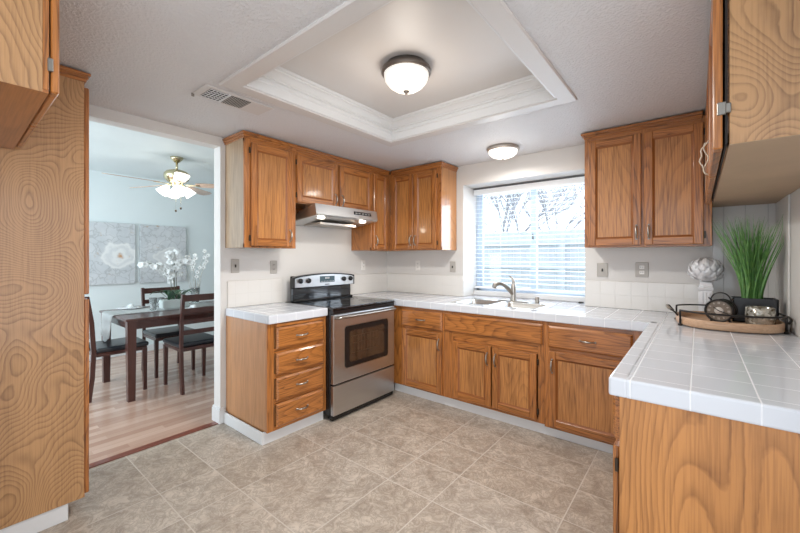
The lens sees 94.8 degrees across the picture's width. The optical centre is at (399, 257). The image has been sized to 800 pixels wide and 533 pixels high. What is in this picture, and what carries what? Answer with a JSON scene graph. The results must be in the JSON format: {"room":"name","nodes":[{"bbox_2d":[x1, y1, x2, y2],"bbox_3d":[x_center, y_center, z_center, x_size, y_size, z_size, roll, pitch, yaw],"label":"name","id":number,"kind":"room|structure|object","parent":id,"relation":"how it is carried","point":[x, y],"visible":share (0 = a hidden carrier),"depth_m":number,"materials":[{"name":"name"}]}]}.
{"room":"kitchen","nodes":[
{"label":"kitchen","id":0,"kind":"room"},
{"bbox_2d":[85,170,213,344],"bbox_3d":[-3.832,0.097,4.961,0.100,2.445,6.500,0,0,39],"label":"wall","id":1,"kind":"structure","parent":0,"point":[112,199],"depth_m":5.16,"materials":[{"name":"paint"}]},
{"bbox_2d":[89,221,134,284],"bbox_3d":[-3.840,-0.057,4.840,0.035,0.815,0.593,0,0,39],"label":"canvas painting","id":2,"kind":"object","parent":1,"relation":"attached to","point":[111,245],"visible":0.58,"depth_m":4.85},
{"bbox_2d":[89,343,163,360],"bbox_3d":[-3.630,1.276,5.119,0.014,0.085,5.800,0,0,39],"label":"baseboard","id":3,"kind":"structure","parent":1,"relation":"attached to","point":[149,347],"depth_m":5.19,"materials":[{"name":"white paint"}]},
{"bbox_2d":[139,224,185,282],"bbox_3d":[-3.433,-0.057,5.343,0.035,0.815,0.590,0,0,39],"label":"canvas painting","id":4,"kind":"object","parent":1,"relation":"attached to","point":[154,240],"visible":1,"depth_m":5.28},
{"bbox_2d":[89,121,213,184],"bbox_3d":[-2.627,-1.153,3.985,3.200,0.055,6.500,0,0,39],"label":"ceiling","id":5,"kind":"structure","parent":0,"point":[112,149],"depth_m":4.05,"materials":[{"name":"paint"}]},
{"bbox_2d":[103,156,213,211],"bbox_3d":[-2.529,-0.819,4.091,1.295,0.615,1.258,0,0,39],"label":"ceiling fan","id":6,"kind":"object","parent":5,"relation":"hanging from","point":[176,178],"visible":0.99,"depth_m":4.08,"materials":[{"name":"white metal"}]},
{"bbox_2d":[89,104,386,412],"bbox_3d":[-1.835,0.097,2.506,0.107,2.445,5.200,0,0,39],"label":"wall","id":7,"kind":"structure","parent":0,"point":[318,249],"depth_m":3.02,"materials":[{"name":"paint"}]},
{"bbox_2d":[89,421,217,468],"bbox_3d":[-1.827,1.316,2.487,0.060,0.006,1.180,0,0,39],"label":"trim","id":8,"kind":"structure","parent":7,"relation":"attached to","point":[100,462],"depth_m":2.57,"materials":[{"name":"brown wood"}]},
{"bbox_2d":[212,404,224,423],"bbox_3d":[-1.463,1.256,2.965,0.135,0.125,0.050,0,0,39],"label":"baseboard","id":9,"kind":"structure","parent":7,"relation":"attached to","point":[217,413],"depth_m":2.93,"materials":[{"name":"white paint"}]},
{"bbox_2d":[231,259,238,272],"bbox_3d":[-1.347,0.067,3.010,0.015,0.114,0.070,0,0,39],"label":"light switch","id":10,"kind":"object","parent":7,"relation":"attached to","point":[234,262],"visible":1,"depth_m":3.01,"materials":[{"name":"white plastic"}]},
{"bbox_2d":[227,278,281,307],"bbox_3d":[-1.232,0.296,3.156,0.009,0.217,0.499,0,0,39],"label":"tile backsplash","id":11,"kind":"structure","parent":7,"relation":"attached to","point":[240,293],"depth_m":3.13,"materials":[{"name":"white tile"}]},
{"bbox_2d":[222,130,296,248],"bbox_3d":[-1.129,-0.513,3.005,0.358,0.871,0.476,0,0,39],"label":"upper cabinet","id":12,"kind":"object","parent":7,"relation":"attached to","point":[260,170],"visible":1,"depth_m":2.88,"materials":[{"name":"brown wood"}]},
{"bbox_2d":[270,261,276,273],"bbox_3d":[-1.128,0.083,3.286,0.009,0.114,0.070,0,0,39],"label":"wall outlet","id":13,"kind":"object","parent":7,"relation":"attached to","point":[273,264],"visible":1,"depth_m":3.28,"materials":[{"name":"white plastic"}]},
{"bbox_2d":[296,145,372,213],"bbox_3d":[-0.688,-0.642,3.550,0.358,0.613,0.932,0,0,39],"label":"upper cabinet","id":14,"kind":"object","parent":7,"relation":"attached to","point":[321,178],"visible":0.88,"depth_m":3.40,"materials":[{"name":"brown wood"}]},
{"bbox_2d":[296,203,377,229],"bbox_3d":[-0.643,-0.381,3.503,0.446,0.158,0.790,0,0,39],"label":"range hood","id":15,"kind":"object","parent":14,"relation":"attached to","point":[314,214],"visible":1,"depth_m":3.35,"materials":[{"name":"silver metal"}]},
{"bbox_2d":[361,260,364,269],"bbox_3d":[-0.415,0.082,4.165,0.009,0.114,0.065,0,0,39],"label":"wall outlet","id":16,"kind":"object","parent":7,"relation":"attached to","point":[362,261],"visible":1,"depth_m":4.16,"materials":[{"name":"white plastic"}]},
{"bbox_2d":[351,167,389,250],"bbox_3d":[-0.207,-0.513,4.143,0.358,0.871,0.598,0,0,39],"label":"upper cabinet","id":17,"kind":"object","parent":7,"relation":"attached to","point":[375,236],"visible":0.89,"depth_m":3.93,"materials":[{"name":"brown wood"}]},
{"bbox_2d":[38,346,612,532],"bbox_3d":[-0.296,1.344,2.096,9.200,0.050,6.500,0,0,39],"label":"floor","id":18,"kind":"structure","parent":0,"point":[400,462],"depth_m":2.26,"materials":[{"name":"tile"}]},
{"bbox_2d":[0,504,67,532],"bbox_3d":[-1.874,1.276,1.666,0.090,0.087,0.545,0,0,39],"label":"baseboard","id":19,"kind":"structure","parent":18,"relation":"on","point":[38,523],"depth_m":1.77,"materials":[{"name":"white paint"}]},
{"bbox_2d":[0,64,90,529],"bbox_3d":[-1.982,0.185,1.827,0.515,2.268,0.665,0,0,39],"label":"pantry cabinet","id":20,"kind":"object","parent":18,"relation":"on","point":[44,183],"visible":1,"depth_m":1.78,"materials":[{"name":"brown wood"}]},
{"bbox_2d":[85,297,148,402],"bbox_3d":[-2.844,0.837,3.638,0.420,0.965,0.503,0,0,39],"label":"dining chair","id":21,"kind":"object","parent":18,"relation":"on","point":[112,346],"visible":0.48,"depth_m":3.46,"materials":[{"name":"brown wood"}]},
{"bbox_2d":[89,337,148,352],"bbox_3d":[-2.817,0.862,3.672,0.420,0.045,0.415,0,0,39],"label":"seat cushion","id":22,"kind":"object","parent":21,"relation":"on","point":[117,345],"depth_m":3.56,"materials":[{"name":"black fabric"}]},
{"bbox_2d":[99,300,213,402],"bbox_3d":[-2.386,0.939,4.163,0.930,0.760,1.420,0,0,39],"label":"dining table","id":23,"kind":"object","parent":18,"relation":"on","point":[131,323],"visible":0.37,"depth_m":3.50,"materials":[{"name":"brown wood"}]},
{"bbox_2d":[116,306,144,309],"bbox_3d":[-2.940,0.549,4.020,0.256,0.015,0.256,0,0,39],"label":"plate","id":24,"kind":"object","parent":23,"relation":"on","point":[137,307],"visible":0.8,"depth_m":4.02,"materials":[{"name":"white ceramic"}]},
{"bbox_2d":[101,302,213,341],"bbox_3d":[-2.608,0.694,4.040,0.380,0.280,1.031,0,0,39],"label":"table runner","id":25,"kind":"object","parent":23,"relation":"on","point":[107,316],"visible":0.87,"depth_m":3.72,"materials":[{"name":"grey fabric"}]},
{"bbox_2d":[149,297,156,310],"bbox_3d":[-2.580,0.488,3.844,0.070,0.139,0.070,0,0,39],"label":"drinking glass","id":26,"kind":"object","parent":25,"relation":"on","point":[152,301],"visible":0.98,"depth_m":3.82,"materials":[{"name":"white"}]},
{"bbox_2d":[157,297,163,307],"bbox_3d":[-2.642,0.498,4.061,0.070,0.119,0.070,0,0,39],"label":"drinking glass","id":27,"kind":"object","parent":25,"relation":"on","point":[158,298],"visible":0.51,"depth_m":4.03,"materials":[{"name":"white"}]},
{"bbox_2d":[137,249,195,308],"bbox_3d":[-2.549,0.229,4.082,0.481,0.647,0.414,0,0,-9],"label":"orchid arrangement","id":28,"kind":"object","parent":25,"relation":"on","point":[173,300],"visible":0.99,"depth_m":4.03,"materials":[{"name":"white plant"}]},
{"bbox_2d":[184,249,209,302],"bbox_3d":[-2.503,0.225,4.545,0.293,0.665,0.197,0,0,-23],"label":"orchid arrangement","id":29,"kind":"object","parent":23,"relation":"on","point":[192,267],"visible":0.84,"depth_m":4.55,"materials":[{"name":"white plant"}]},
{"bbox_2d":[141,286,194,377],"bbox_3d":[-2.732,0.837,4.334,0.503,0.965,0.420,0,0,39],"label":"dining chair","id":30,"kind":"object","parent":18,"relation":"on","point":[158,334],"visible":0.48,"depth_m":4.26,"materials":[{"name":"brown wood"}]},
{"bbox_2d":[143,326,192,337],"bbox_3d":[-2.698,0.862,4.306,0.415,0.045,0.420,0,0,39],"label":"seat cushion","id":31,"kind":"object","parent":30,"relation":"on","point":[173,331],"depth_m":4.19,"materials":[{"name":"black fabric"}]},
{"bbox_2d":[163,293,213,394],"bbox_3d":[-2.148,0.837,3.835,0.503,0.965,0.420,0,0,39],"label":"dining chair","id":32,"kind":"object","parent":18,"relation":"on","point":[187,340],"visible":0.75,"depth_m":3.69,"materials":[{"name":"brown wood"}]},
{"bbox_2d":[163,333,213,347],"bbox_3d":[-2.183,0.862,3.863,0.415,0.045,0.420,0,0,39],"label":"seat cushion","id":33,"kind":"object","parent":32,"relation":"on","point":[199,340],"depth_m":3.77,"materials":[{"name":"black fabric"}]},
{"bbox_2d":[224,411,322,445],"bbox_3d":[-1.019,1.275,2.969,0.578,0.088,0.542,0,0,39],"label":"baseboard","id":34,"kind":"structure","parent":18,"relation":"on","point":[262,438],"depth_m":2.75,"materials":[{"name":"white paint"}]},
{"bbox_2d":[226,316,325,433],"bbox_3d":[-0.978,0.892,2.948,0.663,0.853,0.525,0,0,39],"label":"base cabinet","id":35,"kind":"object","parent":18,"relation":"on","point":[276,373],"visible":0.97,"depth_m":2.73,"materials":[{"name":"brown wood"}]},
{"bbox_2d":[226,302,327,324],"bbox_3d":[-0.990,0.434,2.956,0.634,0.063,0.526,0,0,39],"label":"countertop","id":36,"kind":"structure","parent":35,"relation":"on","point":[272,313],"depth_m":2.82,"materials":[{"name":"white tile"}]},
{"bbox_2d":[285,273,395,420],"bbox_3d":[-0.525,0.734,3.420,0.718,1.170,0.776,0,0,39],"label":"range","id":37,"kind":"object","parent":18,"relation":"on","point":[359,330],"visible":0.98,"depth_m":3.23,"materials":[{"name":"silver metal"}]},
{"bbox_2d":[285,296,394,310],"bbox_3d":[-0.548,0.412,3.433,0.665,0.024,0.767,0,0,39],"label":"cooktop","id":38,"kind":"object","parent":37,"relation":"in","point":[333,303],"depth_m":3.32,"materials":[{"name":"black glass"}]},
{"bbox_2d":[393,305,443,395],"bbox_3d":[0.332,0.892,3.666,0.600,0.853,0.662,0,0,39],"label":"base cabinet","id":39,"kind":"object","parent":18,"relation":"on","point":[418,332],"visible":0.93,"depth_m":3.41,"materials":[{"name":"brown wood"}]},
{"bbox_2d":[444,311,544,423],"bbox_3d":[0.903,0.892,3.203,0.870,0.853,0.661,0,0,39],"label":"base cabinet","id":40,"kind":"object","parent":18,"relation":"on","point":[496,363],"visible":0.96,"depth_m":2.93,"materials":[{"name":"brown wood"}]},
{"bbox_2d":[395,383,612,453],"bbox_3d":[0.803,1.275,2.985,2.190,0.088,0.015,0,0,39],"label":"baseboard","id":41,"kind":"structure","parent":18,"relation":"on","point":[524,423],"depth_m":2.93,"materials":[{"name":"white paint"}]},
{"bbox_2d":[545,321,641,444],"bbox_3d":[1.499,0.892,2.720,0.665,0.853,0.662,0,0,39],"label":"base cabinet","id":42,"kind":"object","parent":18,"relation":"on","point":[580,360],"visible":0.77,"depth_m":2.54,"materials":[{"name":"brown wood"}]},
{"bbox_2d":[613,396,799,532],"bbox_3d":[1.377,0.892,1.596,0.661,0.853,1.330,0,0,39],"label":"base cabinet","id":43,"kind":"object","parent":18,"relation":"on","point":[675,470],"visible":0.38,"depth_m":1.12,"materials":[{"name":"brown wood"}]},
{"bbox_2d":[353,291,799,433],"bbox_3d":[0.615,0.434,2.784,3.344,0.063,2.268,0,0,39],"label":"countertop","id":44,"kind":"structure","parent":43,"relation":"on","point":[752,378],"depth_m":1.45,"materials":[{"name":"white tile"}]},
{"bbox_2d":[448,297,556,310],"bbox_3d":[0.901,0.449,3.256,0.800,0.211,0.500,0,0,39],"label":"sink","id":45,"kind":"object","parent":44,"relation":"in","point":[534,306],"depth_m":3.27,"materials":[{"name":"white ceramic"}]},
{"bbox_2d":[492,276,528,302],"bbox_3d":[0.998,0.282,3.332,0.285,0.237,0.200,0,0,39],"label":"faucet","id":46,"kind":"object","parent":44,"relation":"on","point":[512,290],"visible":1,"depth_m":3.36,"materials":[{"name":"silver metal"}]},
{"bbox_2d":[687,257,724,310],"bbox_3d":[2.084,0.200,2.510,0.201,0.410,0.199,0,0,39],"label":"finial","id":47,"kind":"object","parent":44,"relation":"on","point":[705,270],"visible":0.97,"depth_m":2.47,"materials":[{"name":"white ceramic"}]},
{"bbox_2d":[666,304,792,333],"bbox_3d":[1.926,0.356,2.200,0.558,0.097,0.516,0,0,39],"label":"serving tray","id":48,"kind":"object","parent":44,"relation":"on","point":[697,319],"visible":0.84,"depth_m":2.02,"materials":[{"name":"brown wood"}]},
{"bbox_2d":[704,292,737,322],"bbox_3d":[1.893,0.294,2.166,0.112,0.185,0.134,0,0,-35],"label":"alarm clock","id":49,"kind":"object","parent":48,"relation":"on","point":[716,306],"visible":0.96,"depth_m":2.13,"materials":[{"name":"black metal"}]},
{"bbox_2d":[713,216,783,322],"bbox_3d":[2.084,0.061,2.220,0.320,0.647,0.268,0,0,39],"label":"grass plant","id":50,"kind":"object","parent":48,"relation":"on","point":[749,269],"visible":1,"depth_m":2.19,"materials":[{"name":"plant"}]},
{"bbox_2d":[745,306,775,324],"bbox_3d":[2.032,0.330,2.076,0.128,0.105,0.128,0,0,39],"label":"candle holder","id":51,"kind":"object","parent":48,"relation":"on","point":[765,311],"visible":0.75,"depth_m":2.03,"materials":[{"name":"silver glass"}]},
{"bbox_2d":[59,0,710,173],"bbox_3d":[0.537,-1.040,0.584,6.000,0.163,5.200,0,0,39],"label":"ceiling","id":52,"kind":"structure","parent":0,"point":[624,62],"depth_m":1.79,"materials":[{"name":"white paint"}]},
{"bbox_2d":[191,84,272,114],"bbox_3d":[-1.011,-0.947,2.241,0.183,0.022,0.425,0,0,39],"label":"ceiling vent","id":53,"kind":"object","parent":52,"relation":"in","point":[206,91],"visible":1,"depth_m":2.21,"materials":[{"name":"metal"}]},
{"bbox_2d":[200,89,228,101],"bbox_3d":[-1.084,-0.949,2.152,0.137,0.004,0.105,0,0,39],"label":"grille","id":54,"kind":"object","parent":53,"relation":"attached to","point":[216,95],"depth_m":2.15,"materials":[{"name":"white metal"}]},
{"bbox_2d":[222,97,249,107],"bbox_3d":[-1.004,-0.949,2.249,0.129,0.002,0.110,0,0,39],"label":"grille","id":55,"kind":"object","parent":53,"relation":"attached to","point":[236,102],"depth_m":2.25,"materials":[{"name":"white metal"}]},
{"bbox_2d":[219,0,576,146],"bbox_3d":[0.036,-0.952,2.113,1.479,0.014,1.449,0,0,39],"label":"trim","id":56,"kind":"structure","parent":52,"relation":"attached to","point":[497,13],"depth_m":1.74,"materials":[{"name":"paint"}]},
{"bbox_2d":[244,0,555,140],"bbox_3d":[0.036,-1.026,2.113,1.295,0.147,1.265,0,0,39],"label":"trim","id":57,"kind":"structure","parent":52,"relation":"attached to","point":[281,83],"depth_m":2.44,"materials":[{"name":"white paint"}]},
{"bbox_2d":[487,143,518,159],"bbox_3d":[0.896,-0.904,3.202,0.274,0.108,0.274,0,0,39],"label":"ceiling light","id":58,"kind":"object","parent":52,"relation":"attached to","point":[502,151],"visible":1,"depth_m":3.12,"materials":[{"name":"white glass"}]},
{"bbox_2d":[280,0,531,117],"bbox_3d":[0.036,-1.126,2.113,1.395,0.050,1.365,0,0,39],"label":"ceiling","id":59,"kind":"structure","parent":0,"point":[464,55],"depth_m":1.99,"materials":[{"name":"paint"}]},
{"bbox_2d":[381,54,430,94],"bbox_3d":[0.036,-1.017,2.110,0.286,0.168,0.286,0,0,39],"label":"ceiling light","id":60,"kind":"object","parent":59,"relation":"attached to","point":[406,74],"visible":1,"depth_m":2.02,"materials":[{"name":"white glass"}]},
{"bbox_2d":[387,144,756,289],"bbox_3d":[1.256,0.089,3.580,3.557,2.460,0.360,0,0,39],"label":"wall","id":61,"kind":"structure","parent":0,"point":[666,264],"depth_m":3.41,"materials":[{"name":"paint"}]},
{"bbox_2d":[350,273,473,296],"bbox_3d":[0.129,0.296,4.168,1.372,0.217,0.576,0,0,6],"label":"tile backsplash","id":62,"kind":"structure","parent":61,"relation":"attached to","point":[449,285],"depth_m":4.13,"materials":[{"name":"white tile"}]},
{"bbox_2d":[415,260,419,270],"bbox_3d":[0.202,0.088,4.195,0.065,0.114,0.009,0,0,39],"label":"wall outlet","id":63,"kind":"object","parent":61,"relation":"attached to","point":[417,263],"visible":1,"depth_m":4.20,"materials":[{"name":"white plastic"}]},
{"bbox_2d":[390,161,457,250],"bbox_3d":[0.235,-0.513,3.941,0.688,0.871,0.356,0,0,39],"label":"upper cabinet","id":64,"kind":"object","parent":61,"relation":"attached to","point":[423,198],"visible":1,"depth_m":3.80,"materials":[{"name":"brown wood"}]},
{"bbox_2d":[450,261,455,271],"bbox_3d":[0.557,0.096,3.904,0.070,0.114,0.015,0,0,39],"label":"light switch","id":65,"kind":"object","parent":61,"relation":"attached to","point":[452,263],"visible":1,"depth_m":3.90,"materials":[{"name":"white plastic"}]},
{"bbox_2d":[474,189,584,302],"bbox_3d":[1.288,-0.173,3.686,1.160,1.157,0.135,0,0,39],"label":"window","id":66,"kind":"structure","parent":61,"relation":"in","point":[533,198],"depth_m":3.68,"materials":[{"name":"white plastic"}]},
{"bbox_2d":[474,175,584,293],"bbox_3d":[1.264,-0.210,3.657,1.150,1.074,0.060,0,0,39],"label":"window blind","id":67,"kind":"object","parent":66,"relation":"attached to","point":[579,179],"visible":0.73,"depth_m":3.62,"materials":[{"name":"white plastic"}]},
{"bbox_2d":[597,263,607,276],"bbox_3d":[1.657,0.100,3.012,0.080,0.114,0.015,0,0,39],"label":"light switch","id":68,"kind":"object","parent":61,"relation":"attached to","point":[602,268],"visible":1,"depth_m":3.01,"materials":[{"name":"white plastic"}]},
{"bbox_2d":[635,262,648,276],"bbox_3d":[1.870,0.093,2.843,0.085,0.114,0.009,0,0,39],"label":"wall outlet","id":69,"kind":"object","parent":61,"relation":"attached to","point":[641,268],"visible":1,"depth_m":2.84,"materials":[{"name":"white plastic"}]},
{"bbox_2d":[581,110,711,247],"bbox_3d":[1.774,-0.513,2.689,0.769,0.871,0.348,0,0,39],"label":"upper cabinet","id":70,"kind":"object","parent":61,"relation":"attached to","point":[645,181],"visible":0.94,"depth_m":2.56,"materials":[{"name":"brown wood"}]},
{"bbox_2d":[585,194,789,330],"bbox_3d":[1.864,0.026,2.571,1.139,0.758,0.439,0,0,39],"label":"tile backsplash","id":71,"kind":"structure","parent":61,"relation":"attached to","point":[648,296],"depth_m":2.54,"materials":[{"name":"tile"}]},
{"bbox_2d":[790,188,799,337],"bbox_3d":[1.761,0.089,1.459,0.100,2.460,2.300,0,0,39],"label":"wall","id":72,"kind":"structure","parent":0,"point":[795,196],"depth_m":1.94,"materials":[{"name":"paint"}]},
{"bbox_2d":[699,0,799,206],"bbox_3d":[1.698,-0.644,1.778,0.396,0.604,1.858,0,0,39],"label":"upper cabinet","id":73,"kind":"object","parent":72,"relation":"attached to","point":[752,143],"visible":0.98,"depth_m":1.14,"materials":[{"name":"brown wood"}]},
{"label":"outside","id":74,"kind":"structure","parent":0,"visible":0},
{"bbox_3d":[5.921,1.569,8.816,20.000,0.100,13.630,0,0,39],"label":"ground","id":75,"kind":"structure","parent":74,"visible":0},
{"bbox_2d":[484,229,584,291],"bbox_3d":[2.887,0.483,7.394,10.077,2.072,0.140,0,0,39],"label":"wooden fence","id":76,"kind":"object","parent":75,"relation":"on","point":[492,239],"visible":0.14,"depth_m":7.46,"materials":[{"name":"white wood"}]},
{"bbox_2d":[484,184,584,233],"bbox_3d":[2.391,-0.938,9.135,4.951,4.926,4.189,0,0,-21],"label":"bare tree","id":77,"kind":"object","parent":75,"relation":"on","point":[519,193],"visible":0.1,"depth_m":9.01,"materials":[{"name":"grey plant"}]},
{"bbox_2d":[516,184,584,230],"bbox_3d":[5.337,-1.715,12.002,5.176,6.478,5.347,0,0,39],"label":"bare tree","id":78,"kind":"object","parent":75,"relation":"on","point":[523,207],"visible":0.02,"depth_m":12.12,"materials":[{"name":"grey plant"}]},
{"bbox_3d":[-1.845,0.180,1.202,1.520,2.277,0.120,0,0,39],"label":"wall","id":79,"kind":"structure","parent":0,"visible":0},
{"bbox_2d":[0,0,58,148],"bbox_3d":[-1.524,-0.722,1.274,0.924,0.448,0.382,0,0,39],"label":"upper cabinet","id":80,"kind":"object","parent":79,"relation":"attached to","point":[29,29],"visible":1,"depth_m":1.10,"materials":[{"name":"brown wood"}]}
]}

